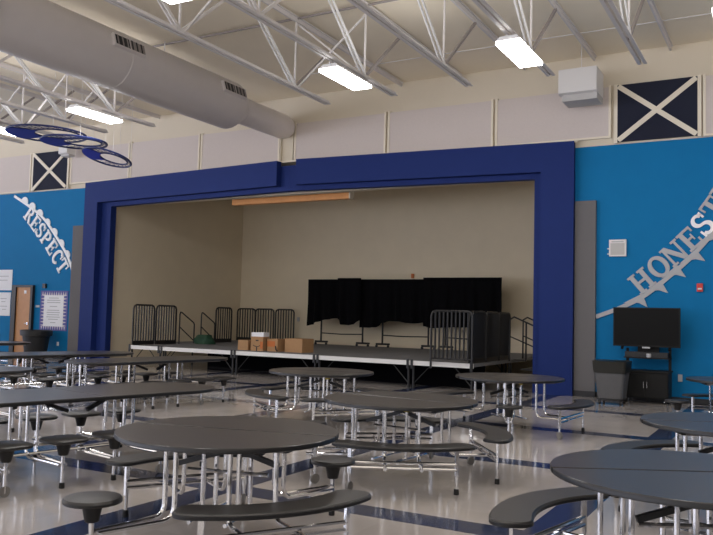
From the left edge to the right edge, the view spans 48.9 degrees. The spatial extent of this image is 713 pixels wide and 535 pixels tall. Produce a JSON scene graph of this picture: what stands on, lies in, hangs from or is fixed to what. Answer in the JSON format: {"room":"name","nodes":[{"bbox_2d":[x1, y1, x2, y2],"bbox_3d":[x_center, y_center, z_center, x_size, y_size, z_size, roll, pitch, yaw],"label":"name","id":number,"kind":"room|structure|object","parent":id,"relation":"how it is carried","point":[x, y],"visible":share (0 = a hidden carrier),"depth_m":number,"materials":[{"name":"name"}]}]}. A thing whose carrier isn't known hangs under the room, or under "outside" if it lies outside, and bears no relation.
{"room":"school cafeteria","nodes":[
{"label":"school cafeteria","id":0,"kind":"room"},
{"bbox_2d":[110,199,243,357],"bbox_3d":[-5.773,-0.301,25.790,0.198,6.600,5.408,-1,-4,36],"label":"wall","id":1,"kind":"structure","parent":0,"point":[187,256],"depth_m":25.57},
{"bbox_2d":[77,140,577,395],"bbox_3d":[-1.950,0.034,19.942,14.850,5.400,0.955,-1,-4,29],"label":"frame","id":2,"kind":"structure","parent":0,"point":[551,165],"depth_m":18.22,"materials":[{"name":"blue"}]},
{"bbox_2d":[337,278,360,324],"bbox_3d":[-0.252,1.062,24.424,0.854,1.470,0.172,-1,-4,29],"label":"drape","id":3,"kind":"object","parent":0,"point":[349,289],"visible":1,"depth_m":24.42,"materials":[{"name":"black fabric"}]},
{"bbox_2d":[0,358,712,534],"bbox_3d":[-9.922,2.226,13.988,49.000,0.120,31.000,-1,-4,29],"label":"floor","id":4,"kind":"structure","parent":0,"point":[402,502],"depth_m":7.76,"materials":[{"name":"tile"}]},
{"bbox_2d":[0,341,30,366],"bbox_3d":[-8.883,2.042,17.510,1.840,0.737,3.120,-2,-5,41],"label":"table","id":5,"kind":"object","parent":4,"relation":"on","point":[2,343],"visible":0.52,"depth_m":18.07,"materials":[{"name":"silver metal"}]},
{"bbox_2d":[0,366,32,431],"bbox_3d":[-5.487,1.627,9.443,1.840,0.737,3.120,-1,-5,39],"label":"table","id":6,"kind":"object","parent":4,"relation":"on","point":[4,370],"visible":0.5,"depth_m":10.07,"materials":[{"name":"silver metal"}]},
{"bbox_2d":[20,329,52,358],"bbox_3d":[-9.777,2.345,23.888,0.940,0.880,0.940,-1,-4,29],"label":"trash bin","id":7,"kind":"object","parent":4,"relation":"on","point":[39,339],"visible":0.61,"depth_m":23.57,"materials":[{"name":"black"}]},
{"bbox_2d":[0,351,133,389],"bbox_3d":[-5.551,1.922,14.210,1.840,0.737,3.120,-2,-5,43],"label":"table","id":8,"kind":"object","parent":4,"relation":"on","point":[67,355],"visible":0.68,"depth_m":14.04,"materials":[{"name":"silver metal"}]},
{"bbox_2d":[0,382,214,497],"bbox_3d":[-2.777,1.584,7.633,1.840,0.737,3.120,-2,-5,41],"label":"table","id":9,"kind":"object","parent":4,"relation":"on","point":[51,396],"visible":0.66,"depth_m":7.44,"materials":[{"name":"laminate"}]},
{"bbox_2d":[36,356,235,413],"bbox_3d":[-3.507,1.913,13.228,1.840,0.737,3.120,-1,-4,37],"label":"table","id":10,"kind":"object","parent":4,"relation":"on","point":[164,360],"visible":0.55,"depth_m":12.99,"materials":[{"name":"silver metal"}]},
{"bbox_2d":[128,343,212,366],"bbox_3d":[-5.097,2.485,22.205,1.142,0.630,2.624,-1,-4,29],"label":"stage platform","id":11,"kind":"object","parent":4,"relation":"on","point":[155,346],"visible":0.41,"depth_m":21.33,"materials":[{"name":"metal"}]},
{"bbox_2d":[131,304,155,344],"bbox_3d":[-5.917,1.582,21.788,0.052,1.126,0.852,-1,-4,29],"label":"guardrail","id":12,"kind":"object","parent":11,"relation":"on","point":[151,341],"visible":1,"depth_m":21.76,"materials":[{"name":"black metal"}]},
{"bbox_2d":[154,305,176,343],"bbox_3d":[-5.483,1.641,22.563,0.052,1.126,0.872,-1,-4,29],"label":"guardrail","id":13,"kind":"object","parent":11,"relation":"on","point":[173,341],"visible":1,"depth_m":22.55,"materials":[{"name":"black metal"}]},
{"bbox_2d":[178,312,194,343],"bbox_3d":[-5.050,1.790,23.337,0.040,0.948,0.690,-1,-4,29],"label":"stair rail","id":14,"kind":"object","parent":11,"relation":"on","point":[180,312],"visible":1,"depth_m":23.21,"materials":[{"name":"black metal"}]},
{"bbox_2d":[165,340,237,355],"bbox_3d":[-4.027,2.721,25.327,2.318,0.600,3.832,-1,-4,29],"label":"stage platform","id":15,"kind":"object","parent":4,"relation":"on","point":[234,342],"visible":0.05,"depth_m":24.25,"materials":[{"name":"carpet"}]},
{"bbox_2d":[194,335,215,343],"bbox_3d":[-4.551,2.150,23.430,0.692,0.270,0.563,-1,-4,29],"label":"tarp","id":16,"kind":"object","parent":15,"relation":"on","point":[199,339],"visible":1,"depth_m":23.24,"materials":[{"name":"green"}]},
{"bbox_2d":[215,307,232,342],"bbox_3d":[-4.251,1.829,25.075,0.052,1.126,0.832,-1,-4,29],"label":"guardrail","id":17,"kind":"object","parent":15,"relation":"on","point":[217,308],"visible":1,"depth_m":25.05,"materials":[{"name":"black metal"}]},
{"bbox_2d":[236,308,254,339],"bbox_3d":[-3.833,1.972,27.195,0.812,1.126,0.052,-1,-4,29],"label":"guardrail","id":18,"kind":"object","parent":15,"relation":"on","point":[247,309],"visible":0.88,"depth_m":27.21,"materials":[{"name":"black metal"}]},
{"bbox_2d":[254,308,274,337],"bbox_3d":[-3.150,1.962,26.757,0.812,1.126,0.052,-1,-4,29],"label":"guardrail","id":19,"kind":"object","parent":15,"relation":"on","point":[258,309],"visible":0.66,"depth_m":26.75,"materials":[{"name":"black metal"}]},
{"bbox_2d":[274,309,294,338],"bbox_3d":[-2.427,1.959,26.411,0.792,1.126,0.052,-1,-4,29],"label":"guardrail","id":20,"kind":"object","parent":15,"relation":"on","point":[291,310],"visible":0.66,"depth_m":26.40,"materials":[{"name":"black metal"}]},
{"bbox_2d":[160,345,243,374],"bbox_3d":[-3.530,2.470,21.330,2.432,0.630,2.624,-1,-4,29],"label":"stage platform","id":21,"kind":"object","parent":4,"relation":"on","point":[214,349],"visible":0.6,"depth_m":20.45,"materials":[{"name":"metal"}]},
{"bbox_2d":[238,340,250,349],"bbox_3d":[-2.857,2.014,20.389,0.346,0.255,0.306,-1,-4,32],"label":"cardboard box","id":22,"kind":"object","parent":21,"relation":"on","point":[242,344],"visible":0.83,"depth_m":20.25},
{"bbox_2d":[62,416,370,534],"bbox_3d":[-0.892,1.493,5.402,1.882,0.737,2.202,2,-4,-5],"label":"table","id":23,"kind":"object","parent":4,"relation":"on","point":[187,439],"visible":1,"depth_m":5.07,"materials":[{"name":"laminate"}]},
{"bbox_2d":[232,344,353,347],"bbox_3d":[-1.945,2.702,24.164,2.428,0.600,3.832,-1,-4,29],"label":"stage platform","id":24,"kind":"object","parent":4,"relation":"on","point":[315,345],"visible":0.02,"depth_m":24.72,"materials":[{"name":"carpet"}]},
{"bbox_2d":[314,321,369,346],"bbox_3d":[-0.454,1.477,24.896,2.010,2.004,0.060,-1,-4,29],"label":"rack","id":25,"kind":"object","parent":24,"relation":"on","point":[321,332],"visible":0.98,"depth_m":24.92,"materials":[{"name":"black metal"}]},
{"bbox_2d":[307,279,337,325],"bbox_3d":[-0.975,1.127,25.036,1.410,1.500,0.184,-1,-4,29],"label":"drape","id":26,"kind":"object","parent":25,"relation":"hanging from","point":[322,293],"visible":0.94,"depth_m":25.12,"materials":[{"name":"black fabric"}]},
{"bbox_2d":[233,350,366,380],"bbox_3d":[-1.400,2.450,20.140,2.432,0.630,2.624,-1,-4,29],"label":"stage platform","id":27,"kind":"object","parent":4,"relation":"on","point":[248,353],"visible":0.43,"depth_m":19.33,"materials":[{"name":"metal"}]},
{"bbox_2d":[251,332,268,350],"bbox_3d":[-2.475,1.898,20.090,0.366,0.470,0.311,0,-4,25],"label":"cardboard box","id":28,"kind":"object","parent":27,"relation":"on","point":[258,339],"visible":0.99,"depth_m":19.97,"materials":[{"name":"brown"}]},
{"bbox_2d":[267,338,284,351],"bbox_3d":[-2.047,1.976,19.971,0.380,0.320,0.368,-1,-4,33],"label":"cardboard box","id":29,"kind":"object","parent":27,"relation":"on","point":[273,344],"visible":0.96,"depth_m":19.88,"materials":[{"name":"orange"}]},
{"bbox_2d":[285,338,313,352],"bbox_3d":[-1.449,1.971,19.834,0.566,0.345,0.466,-1,-4,35],"label":"cardboard box","id":30,"kind":"object","parent":27,"relation":"on","point":[297,345],"visible":1,"depth_m":19.66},
{"bbox_2d":[245,367,389,428],"bbox_3d":[-0.518,1.876,11.410,2.197,0.737,2.197,-1,-4,29],"label":"table","id":31,"kind":"object","parent":4,"relation":"on","point":[323,374],"visible":0.73,"depth_m":11.22,"materials":[{"name":"laminate"}]},
{"bbox_2d":[207,353,484,389],"bbox_3d":[-0.741,2.517,20.046,9.019,0.520,0.030,-1,-4,37],"label":"stage skirt","id":32,"kind":"object","parent":4,"relation":"on","point":[437,376],"visible":0.43,"depth_m":19.04,"materials":[{"name":"black fabric"}]},
{"bbox_2d":[313,346,418,351],"bbox_3d":[0.185,2.682,22.975,2.428,0.600,3.832,-1,-4,29],"label":"stage platform","id":33,"kind":"object","parent":4,"relation":"on","point":[340,348],"visible":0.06,"depth_m":22.88,"materials":[{"name":"carpet"}]},
{"bbox_2d":[375,323,433,349],"bbox_3d":[1.493,1.459,23.809,2.030,2.004,0.060,-1,-4,29],"label":"rack","id":34,"kind":"object","parent":33,"relation":"on","point":[427,336],"visible":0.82,"depth_m":23.90,"materials":[{"name":"black metal"}]},
{"bbox_2d":[359,279,422,327],"bbox_3d":[1.156,1.108,23.847,2.367,1.500,0.178,-1,-4,29],"label":"drape","id":35,"kind":"object","parent":34,"relation":"hanging from","point":[382,300],"visible":0.99,"depth_m":23.90,"materials":[{"name":"black fabric"}]},
{"bbox_2d":[316,352,448,387],"bbox_3d":[0.731,2.431,18.951,2.432,0.630,2.624,-1,-4,29],"label":"stage platform","id":36,"kind":"object","parent":4,"relation":"on","point":[386,358],"visible":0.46,"depth_m":18.21,"materials":[{"name":"metal"}]},
{"bbox_2d":[305,391,512,494],"bbox_3d":[0.431,1.675,7.782,2.197,0.737,2.200,-1,-4,29],"label":"table","id":37,"kind":"object","parent":4,"relation":"on","point":[398,402],"visible":0.88,"depth_m":7.56,"materials":[{"name":"laminate"}]},
{"bbox_2d":[370,349,502,372],"bbox_3d":[2.316,2.663,21.785,2.428,0.600,3.832,-1,-4,29],"label":"stage platform","id":38,"kind":"object","parent":4,"relation":"on","point":[419,351],"visible":0.2,"depth_m":21.45,"materials":[{"name":"carpet"}]},
{"bbox_2d":[410,357,511,390],"bbox_3d":[2.442,2.415,17.995,1.472,0.630,2.624,-1,-4,29],"label":"stage platform","id":39,"kind":"object","parent":4,"relation":"on","point":[455,364],"visible":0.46,"depth_m":17.15,"materials":[{"name":"metal"}]},
{"bbox_2d":[429,310,473,370],"bbox_3d":[2.025,1.539,16.709,0.992,1.266,0.052,-1,-4,29],"label":"guardrail","id":40,"kind":"object","parent":39,"relation":"attached to","point":[434,311],"visible":1,"depth_m":16.69,"materials":[{"name":"black metal"}]},
{"bbox_2d":[468,311,472,362],"bbox_3d":[2.650,1.517,17.233,0.052,1.126,0.952,-1,-4,29],"label":"guardrail","id":41,"kind":"object","parent":39,"relation":"on","point":[470,316],"visible":0.14,"depth_m":16.83,"materials":[{"name":"black metal"}]},
{"bbox_2d":[472,311,486,363],"bbox_3d":[2.657,1.503,17.001,0.052,1.126,0.852,-1,-4,29],"label":"guardrail","id":42,"kind":"object","parent":39,"relation":"on","point":[480,317],"visible":0.89,"depth_m":17.00,"materials":[{"name":"black metal"}]},
{"bbox_2d":[486,311,498,361],"bbox_3d":[3.076,1.560,17.750,0.052,1.126,0.852,-1,-4,29],"label":"guardrail","id":43,"kind":"object","parent":39,"relation":"on","point":[492,333],"visible":1,"depth_m":17.73,"materials":[{"name":"black metal"}]},
{"bbox_2d":[499,312,510,360],"bbox_3d":[3.490,1.617,18.490,0.052,1.126,0.832,-1,-4,29],"label":"guardrail","id":44,"kind":"object","parent":39,"relation":"on","point":[504,317],"visible":0.92,"depth_m":18.45,"materials":[{"name":"black metal"}]},
{"bbox_2d":[460,353,532,384],"bbox_3d":[4.027,2.647,20.830,1.468,0.600,3.832,-1,-4,29],"label":"stage platform","id":45,"kind":"object","parent":4,"relation":"on","point":[513,356],"visible":0.24,"depth_m":20.14,"materials":[{"name":"metal"}]},
{"bbox_2d":[434,373,593,438],"bbox_3d":[2.203,1.935,11.245,1.921,0.737,2.332,4,-5,-39],"label":"table","id":46,"kind":"object","parent":4,"relation":"on","point":[505,379],"visible":0.92,"depth_m":10.96,"materials":[{"name":"laminate"}]},
{"bbox_2d":[509,316,532,370],"bbox_3d":[4.047,1.942,18.027,0.800,1.620,1.040,-1,-4,29],"label":"stair","id":47,"kind":"structure","parent":4,"relation":"on","point":[526,359],"depth_m":17.77,"materials":[{"name":"black metal"}]},
{"bbox_2d":[489,449,712,534],"bbox_3d":[1.835,1.492,4.268,2.202,0.737,2.202,-1,-4,29],"label":"table","id":48,"kind":"object","parent":4,"relation":"on","point":[681,481],"visible":1,"depth_m":4.36,"materials":[{"name":"laminate"}]},
{"bbox_2d":[592,359,631,405],"bbox_3d":[4.880,2.188,14.959,0.640,0.830,0.640,-1,-4,29],"label":"trash bin","id":49,"kind":"object","parent":4,"relation":"on","point":[611,376],"visible":1,"depth_m":14.73,"materials":[{"name":"black"}]},
{"bbox_2d":[624,347,672,404],"bbox_3d":[5.727,2.044,15.433,0.880,1.220,0.550,-1,-4,29],"label":"cart","id":50,"kind":"object","parent":4,"relation":"on","point":[642,383],"visible":0.71,"depth_m":15.22,"materials":[{"name":"black metal"}]},
{"bbox_2d":[613,307,680,350],"bbox_3d":[5.692,1.203,15.404,1.250,0.828,0.146,-1,-4,29],"label":"television","id":51,"kind":"object","parent":50,"relation":"attached to","point":[632,326],"visible":1,"depth_m":15.39,"materials":[{"name":"black plastic"}]},
{"bbox_2d":[625,351,668,357],"bbox_3d":[5.702,1.714,15.414,0.800,0.100,0.130,-1,-4,29],"label":"soundbar","id":52,"kind":"object","parent":50,"relation":"on","point":[627,353],"visible":1,"depth_m":15.37,"materials":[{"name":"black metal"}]},
{"bbox_2d":[624,356,671,359],"bbox_3d":[5.753,1.784,15.484,0.860,0.025,0.290,-1,-4,29],"label":"shelf","id":53,"kind":"object","parent":50,"relation":"attached to","point":[627,357],"depth_m":15.37,"materials":[{"name":"black plastic"}]},
{"bbox_2d":[638,347,658,351],"bbox_3d":[5.809,1.612,15.586,0.400,0.335,0.060,-1,-4,29],"label":"electronic device","id":54,"kind":"object","parent":50,"relation":"on","point":[652,349],"depth_m":15.55,"materials":[{"name":"black plastic"}]},
{"bbox_2d":[601,412,712,511],"bbox_3d":[3.158,1.664,6.489,2.202,0.737,2.202,-1,-4,29],"label":"table","id":55,"kind":"object","parent":4,"relation":"on","point":[700,424],"visible":0.48,"depth_m":6.78,"materials":[{"name":"laminate"}]},
{"bbox_2d":[665,376,712,412],"bbox_3d":[5.737,2.053,11.677,1.986,0.737,2.202,-1,-4,29],"label":"table","id":56,"kind":"object","parent":4,"relation":"on","point":[706,380],"visible":0.84,"depth_m":11.68,"materials":[{"name":"laminate"}]},
{"bbox_2d":[0,0,712,136],"bbox_3d":[-11.254,-5.305,11.727,49.000,0.120,24.760,-1,-4,29],"label":"ceiling","id":57,"kind":"structure","parent":0,"point":[251,45],"depth_m":15.88,"materials":[{"name":"metal"}]},
{"bbox_2d":[0,56,109,132],"bbox_3d":[-9.851,-4.363,13.563,1.604,1.380,19.850,-1,-4,29],"label":"joist","id":58,"kind":"object","parent":57,"relation":"attached to","point":[61,117],"visible":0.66,"depth_m":17.61,"materials":[{"name":"paint"}]},
{"bbox_2d":[0,83,122,143],"bbox_3d":[-12.470,-4.339,15.025,1.604,1.380,19.850,-1,-4,29],"label":"joist","id":59,"kind":"object","parent":57,"relation":"attached to","point":[4,86],"visible":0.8,"depth_m":20.26,"materials":[{"name":"paint"}]},
{"bbox_2d":[58,123,75,157],"bbox_3d":[-8.825,-3.900,23.932,0.380,1.045,0.328,-1,-4,29],"label":"loudspeaker","id":60,"kind":"object","parent":57,"relation":"hanging from","point":[64,152],"visible":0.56,"depth_m":23.82,"materials":[{"name":"white"}]},
{"bbox_2d":[39,83,107,149],"bbox_3d":[-6.340,-3.740,17.712,1.464,1.870,1.464,1,-4,0],"label":"hoop","id":61,"kind":"object","parent":57,"relation":"hanging from","point":[57,141],"visible":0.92,"depth_m":17.45,"materials":[{"name":"blue"}]},
{"bbox_2d":[0,55,155,126],"bbox_3d":[-8.515,-4.375,12.817,1.604,1.380,19.850,-1,-4,29],"label":"joist","id":62,"kind":"object","parent":57,"relation":"attached to","point":[111,110],"visible":0.47,"depth_m":16.66,"materials":[{"name":"paint"}]},
{"bbox_2d":[4,73,86,142],"bbox_3d":[-6.944,-3.837,17.679,1.744,1.710,1.744,1,-4,0],"label":"hoop","id":63,"kind":"object","parent":62,"relation":"hanging from","point":[28,133],"visible":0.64,"depth_m":17.28,"materials":[{"name":"blue"}]},
{"bbox_2d":[66,103,122,123],"bbox_3d":[-5.533,-3.292,16.607,0.380,0.200,1.200,-1,-4,29],"label":"ceiling lamp","id":64,"kind":"object","parent":62,"relation":"attached to","point":[93,112],"visible":1,"depth_m":16.48,"materials":[{"name":"white"}]},
{"bbox_2d":[0,62,160,137],"bbox_3d":[-11.161,-4.351,14.294,1.604,1.380,19.850,-1,-4,29],"label":"joist","id":65,"kind":"object","parent":57,"relation":"attached to","point":[3,65],"visible":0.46,"depth_m":19.09,"materials":[{"name":"paint"}]},
{"bbox_2d":[0,122,14,136],"bbox_3d":[-8.283,-3.267,18.142,0.380,0.200,1.200,-1,-4,29],"label":"ceiling lamp","id":66,"kind":"object","parent":65,"relation":"attached to","point":[2,125],"visible":0.32,"depth_m":18.13,"materials":[{"name":"white"}]},
{"bbox_2d":[0,127,14,136],"bbox_3d":[-8.285,-3.191,18.138,0.370,0.048,1.190,-1,-4,29],"label":"diffuser","id":67,"kind":"object","parent":66,"relation":"attached to","point":[2,130],"depth_m":18.21,"materials":[{"name":"white"}]},
{"bbox_2d":[82,94,132,167],"bbox_3d":[-5.808,-3.533,18.375,1.154,2.242,1.136,0,-4,17],"label":"hoop","id":68,"kind":"object","parent":57,"relation":"hanging from","point":[90,153],"visible":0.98,"depth_m":18.27,"materials":[{"name":"blue"}]},
{"bbox_2d":[0,0,294,137],"bbox_3d":[-7.085,-4.481,10.843,1.250,1.381,21.870,-1,-4,29],"label":"air duct","id":69,"kind":"object","parent":57,"relation":"hanging from","point":[45,33],"visible":1,"depth_m":14.89,"materials":[{"name":"metal"}]},
{"bbox_2d":[111,32,146,57],"bbox_3d":[-4.315,-4.195,14.835,0.182,0.262,0.800,-1,-4,29],"label":"register","id":70,"kind":"object","parent":69,"relation":"attached to","point":[122,44],"depth_m":14.74,"materials":[{"name":"grey paint"}]},
{"bbox_2d":[221,80,247,99],"bbox_3d":[-2.757,-3.982,17.622,0.182,0.262,0.800,-1,-4,29],"label":"register","id":71,"kind":"object","parent":69,"relation":"attached to","point":[229,89],"depth_m":17.52,"materials":[{"name":"grey paint"}]},
{"bbox_2d":[104,0,403,104],"bbox_3d":[-3.759,-4.419,10.161,0.150,1.380,19.850,-1,-4,29],"label":"joist","id":72,"kind":"object","parent":57,"relation":"attached to","point":[174,27],"visible":0.95,"depth_m":13.99,"materials":[{"name":"paint"}]},
{"bbox_2d":[153,0,396,46],"bbox_3d":[-0.950,-4.731,14.787,12.000,0.050,0.050,-1,-4,29],"label":"conduit","id":73,"kind":"object","parent":57,"relation":"attached to","point":[382,1],"visible":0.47,"depth_m":15.05,"materials":[{"name":"metal"}]},
{"bbox_2d":[184,0,461,96],"bbox_3d":[-3.084,-4.426,9.784,1.604,1.380,19.850,-1,-4,29],"label":"joist","id":74,"kind":"object","parent":57,"relation":"attached to","point":[259,15],"visible":0.8,"depth_m":13.27,"materials":[{"name":"paint"}]},
{"bbox_2d":[319,62,371,90],"bbox_3d":[-0.178,-3.343,13.583,0.380,0.200,1.200,-1,-4,29],"label":"ceiling lamp","id":75,"kind":"object","parent":74,"relation":"attached to","point":[343,75],"visible":1,"depth_m":13.43,"materials":[{"name":"white"}]},
{"bbox_2d":[347,0,525,86],"bbox_3d":[-1.114,-4.444,8.684,0.150,1.380,19.850,-1,-4,29],"label":"joist","id":76,"kind":"object","parent":57,"relation":"attached to","point":[361,5],"visible":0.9,"depth_m":13.01,"materials":[{"name":"paint"}]},
{"bbox_2d":[311,13,712,74],"bbox_3d":[3.616,-4.583,15.782,11.000,0.024,0.024,-1,-4,29],"label":"conduit","id":77,"kind":"object","parent":57,"relation":"attached to","point":[706,13],"visible":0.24,"depth_m":15.52,"materials":[{"name":"metal"}]},
{"bbox_2d":[472,0,596,76],"bbox_3d":[0.205,-4.456,7.948,0.150,1.380,19.850,-1,-4,29],"label":"joist","id":78,"kind":"object","parent":57,"relation":"attached to","point":[483,5],"visible":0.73,"depth_m":12.61,"materials":[{"name":"paint"}]},
{"bbox_2d":[495,34,542,67],"bbox_3d":[2.520,-3.368,12.076,0.380,0.200,1.200,-1,-4,29],"label":"ceiling lamp","id":79,"kind":"object","parent":78,"relation":"attached to","point":[514,47],"visible":1,"depth_m":11.90,"materials":[{"name":"white"}]},
{"bbox_2d":[558,46,603,107],"bbox_3d":[4.606,-3.969,16.068,0.760,1.200,0.656,-1,-4,29],"label":"loudspeaker","id":80,"kind":"object","parent":57,"relation":"hanging from","point":[582,86],"visible":0.99,"depth_m":15.82,"materials":[{"name":"white"}]},
{"bbox_2d":[560,67,594,91],"bbox_3d":[4.442,-3.781,15.772,0.700,0.440,0.006,-1,-4,29],"label":"grille","id":81,"kind":"object","parent":80,"relation":"attached to","point":[582,79],"depth_m":15.76,"materials":[{"name":"white"}]},
{"bbox_2d":[599,0,672,64],"bbox_3d":[1.523,-4.468,7.212,0.150,1.380,19.850,-1,-4,29],"label":"joist","id":82,"kind":"object","parent":57,"relation":"attached to","point":[626,33],"visible":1,"depth_m":11.94,"materials":[{"name":"paint"}]},
{"bbox_2d":[0,40,712,399],"bbox_3d":[-5.271,-0.812,22.368,49.000,7.220,0.200,-1,-4,29],"label":"wall","id":83,"kind":"structure","parent":0,"point":[646,194],"depth_m":16.40,"materials":[{"name":"blue paint"}]},
{"bbox_2d":[0,292,10,315],"bbox_3d":[-11.666,1.194,25.662,0.990,0.760,0.014,-1,-4,29],"label":"notice","id":84,"kind":"object","parent":83,"relation":"attached to","point":[5,297],"visible":1,"depth_m":25.53,"materials":[{"name":"white paper"}]},
{"bbox_2d":[0,270,12,289],"bbox_3d":[-11.676,0.411,25.728,1.120,0.670,0.014,-1,-4,29],"label":"notice","id":85,"kind":"object","parent":83,"relation":"attached to","point":[6,276],"visible":1,"depth_m":25.59,"materials":[{"name":"white paper"}]},
{"bbox_2d":[0,153,32,194],"bbox_3d":[-11.722,-3.047,25.980,2.850,1.240,0.085,-1,-4,29],"label":"wall panel","id":86,"kind":"object","parent":83,"relation":"attached to","point":[15,172],"visible":1,"depth_m":25.62,"materials":[{"name":"fabric"}]},
{"bbox_2d":[8,285,34,351],"bbox_3d":[-10.704,1.695,25.028,1.000,2.270,0.118,-1,-4,29],"label":"door","id":87,"kind":"structure","parent":83,"relation":"in","point":[22,296],"depth_m":25.07,"materials":[{"name":"brown wood"}]},
{"bbox_2d":[14,195,70,273],"bbox_3d":[-9.941,-1.076,24.861,3.016,2.638,0.033,-1,-4,29],"label":"sign","id":88,"kind":"object","parent":83,"relation":"attached to","point":[32,207],"depth_m":24.76,"materials":[{"name":"white"}]},
{"bbox_2d":[31,151,70,191],"bbox_3d":[-9.690,-3.067,24.829,1.720,1.240,0.115,-1,-4,29],"label":"wall panel","id":89,"kind":"object","parent":83,"relation":"attached to","point":[50,170],"visible":0.83,"depth_m":24.80,"materials":[{"name":"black fabric"}]},
{"bbox_2d":[39,291,68,330],"bbox_3d":[-9.432,1.343,24.398,1.240,1.240,0.026,-1,-4,29],"label":"poster","id":90,"kind":"object","parent":83,"relation":"attached to","point":[53,304],"visible":1,"depth_m":24.37,"materials":[{"name":"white paper"}]},
{"bbox_2d":[67,225,82,358],"bbox_3d":[-8.534,0.764,23.903,0.500,4.100,0.087,-1,-4,29],"label":"strip","id":91,"kind":"object","parent":83,"relation":"attached to","point":[77,241],"visible":0.57,"depth_m":23.89,"materials":[{"name":"grey fabric"}]},
{"bbox_2d":[69,142,130,184],"bbox_3d":[-7.787,-3.148,23.788,2.500,1.110,0.085,-1,-4,29],"label":"wall panel","id":92,"kind":"object","parent":83,"relation":"attached to","point":[83,169],"visible":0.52,"depth_m":23.75,"materials":[{"name":"fabric"}]},
{"bbox_2d":[129,134,200,177],"bbox_3d":[-5.513,-3.169,22.518,2.630,1.110,0.085,-1,-4,29],"label":"wall panel","id":93,"kind":"object","parent":83,"relation":"attached to","point":[179,154],"visible":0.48,"depth_m":22.47,"materials":[{"name":"fabric"}]},
{"bbox_2d":[200,129,279,169],"bbox_3d":[-3.159,-3.191,21.204,2.660,1.110,0.085,-1,-4,29],"label":"wall panel","id":94,"kind":"object","parent":83,"relation":"attached to","point":[248,146],"visible":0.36,"depth_m":21.21,"materials":[{"name":"fabric"}]},
{"bbox_2d":[279,133,293,160],"bbox_3d":[-1.804,-3.129,20.441,0.410,1.220,0.090,-1,-4,29],"label":"trim","id":95,"kind":"structure","parent":83,"relation":"attached to","point":[286,144],"depth_m":20.46,"materials":[{"name":"beige paint"}]},
{"bbox_2d":[294,112,387,159],"bbox_3d":[-0.435,-3.216,19.683,2.660,1.110,0.085,-1,-4,29],"label":"wall panel","id":96,"kind":"object","parent":83,"relation":"attached to","point":[359,135],"visible":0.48,"depth_m":19.61,"materials":[{"name":"fabric"}]},
{"bbox_2d":[387,99,494,152],"bbox_3d":[1.935,-3.238,18.360,2.670,1.110,0.085,-1,-4,29],"label":"wall panel","id":97,"kind":"object","parent":83,"relation":"attached to","point":[470,125],"visible":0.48,"depth_m":18.29,"materials":[{"name":"fabric"}]},
{"bbox_2d":[495,85,611,145],"bbox_3d":[4.249,-3.259,17.068,2.530,1.110,0.085,-1,-4,29],"label":"wall panel","id":98,"kind":"object","parent":83,"relation":"attached to","point":[539,118],"visible":0.77,"depth_m":17.07,"materials":[{"name":"fabric"}]},
{"bbox_2d":[573,390,594,396],"bbox_3d":[4.722,2.622,16.281,0.450,0.120,0.026,-1,-4,29],"label":"baseboard","id":99,"kind":"structure","parent":83,"relation":"attached to","point":[575,392],"depth_m":16.27,"materials":[{"name":"black plastic"}]},
{"bbox_2d":[574,200,596,390],"bbox_3d":[4.802,0.641,16.457,0.430,4.100,0.087,-1,-4,29],"label":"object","id":100,"kind":"object","parent":83,"relation":"attached to","point":[585,211],"visible":1,"depth_m":16.42,"materials":[{"name":"grey fabric"}]},
{"bbox_2d":[607,239,626,256],"bbox_3d":[5.389,-0.404,16.223,0.380,0.345,0.064,-1,-4,29],"label":"speaker","id":101,"kind":"object","parent":83,"relation":"attached to","point":[616,247],"visible":1,"depth_m":16.18},
{"bbox_2d":[610,243,624,254],"bbox_3d":[5.392,-0.383,16.186,0.280,0.240,0.005,-1,-4,29],"label":"grille","id":102,"kind":"object","parent":101,"relation":"attached to","point":[615,248],"depth_m":16.18,"materials":[{"name":"grey"}]},
{"bbox_2d":[595,392,712,404],"bbox_3d":[10.464,2.581,13.180,12.620,0.110,0.030,-1,-4,29],"label":"baseboard","id":103,"kind":"structure","parent":83,"relation":"attached to","point":[696,401],"depth_m":15.41,"materials":[{"name":"black plastic"}]},
{"bbox_2d":[596,188,712,318],"bbox_3d":[6.203,-0.356,15.780,2.722,2.836,0.033,-1,-4,29],"label":"sign","id":104,"kind":"object","parent":83,"relation":"attached to","point":[654,286],"depth_m":15.68,"materials":[{"name":"silver metal"}]},
{"bbox_2d":[614,75,701,143],"bbox_3d":[6.130,-3.213,15.996,1.680,1.240,0.115,-1,-4,29],"label":"wall panel","id":105,"kind":"object","parent":83,"relation":"attached to","point":[670,108],"visible":1,"depth_m":15.95,"materials":[{"name":"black fabric"}]},
{"bbox_2d":[703,74,712,136],"bbox_3d":[8.054,-3.229,14.939,2.650,1.240,0.085,-1,-4,29],"label":"wall panel","id":106,"kind":"object","parent":83,"relation":"attached to","point":[707,80],"visible":1,"depth_m":15.51,"materials":[{"name":"fabric"}]},
{"bbox_2d":[240,181,534,373],"bbox_3d":[1.522,-0.172,24.882,13.200,6.600,0.200,-1,-4,29],"label":"wall","id":107,"kind":"structure","parent":0,"point":[486,229],"depth_m":25.02,"materials":[{"name":"paint"}]},
{"bbox_2d":[423,277,501,327],"bbox_3d":[3.021,1.032,22.603,2.446,1.490,0.186,-1,-4,29],"label":"drape","id":108,"kind":"object","parent":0,"point":[456,293],"visible":0.79,"depth_m":22.61,"materials":[{"name":"black fabric"}]},
{"bbox_3d":[-0.177,-3.688,23.035,13.390,0.100,5.540,-1,-4,29],"label":"ceiling","id":109,"kind":"structure","parent":0,"visible":0},
{"bbox_2d":[232,192,353,205],"bbox_3d":[-1.766,-2.769,21.293,3.840,2.030,0.200,-1,-4,29],"label":"screen housing","id":110,"kind":"object","parent":109,"relation":"hanging from","point":[344,195],"visible":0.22,"depth_m":21.06,"materials":[{"name":"orange wood"}]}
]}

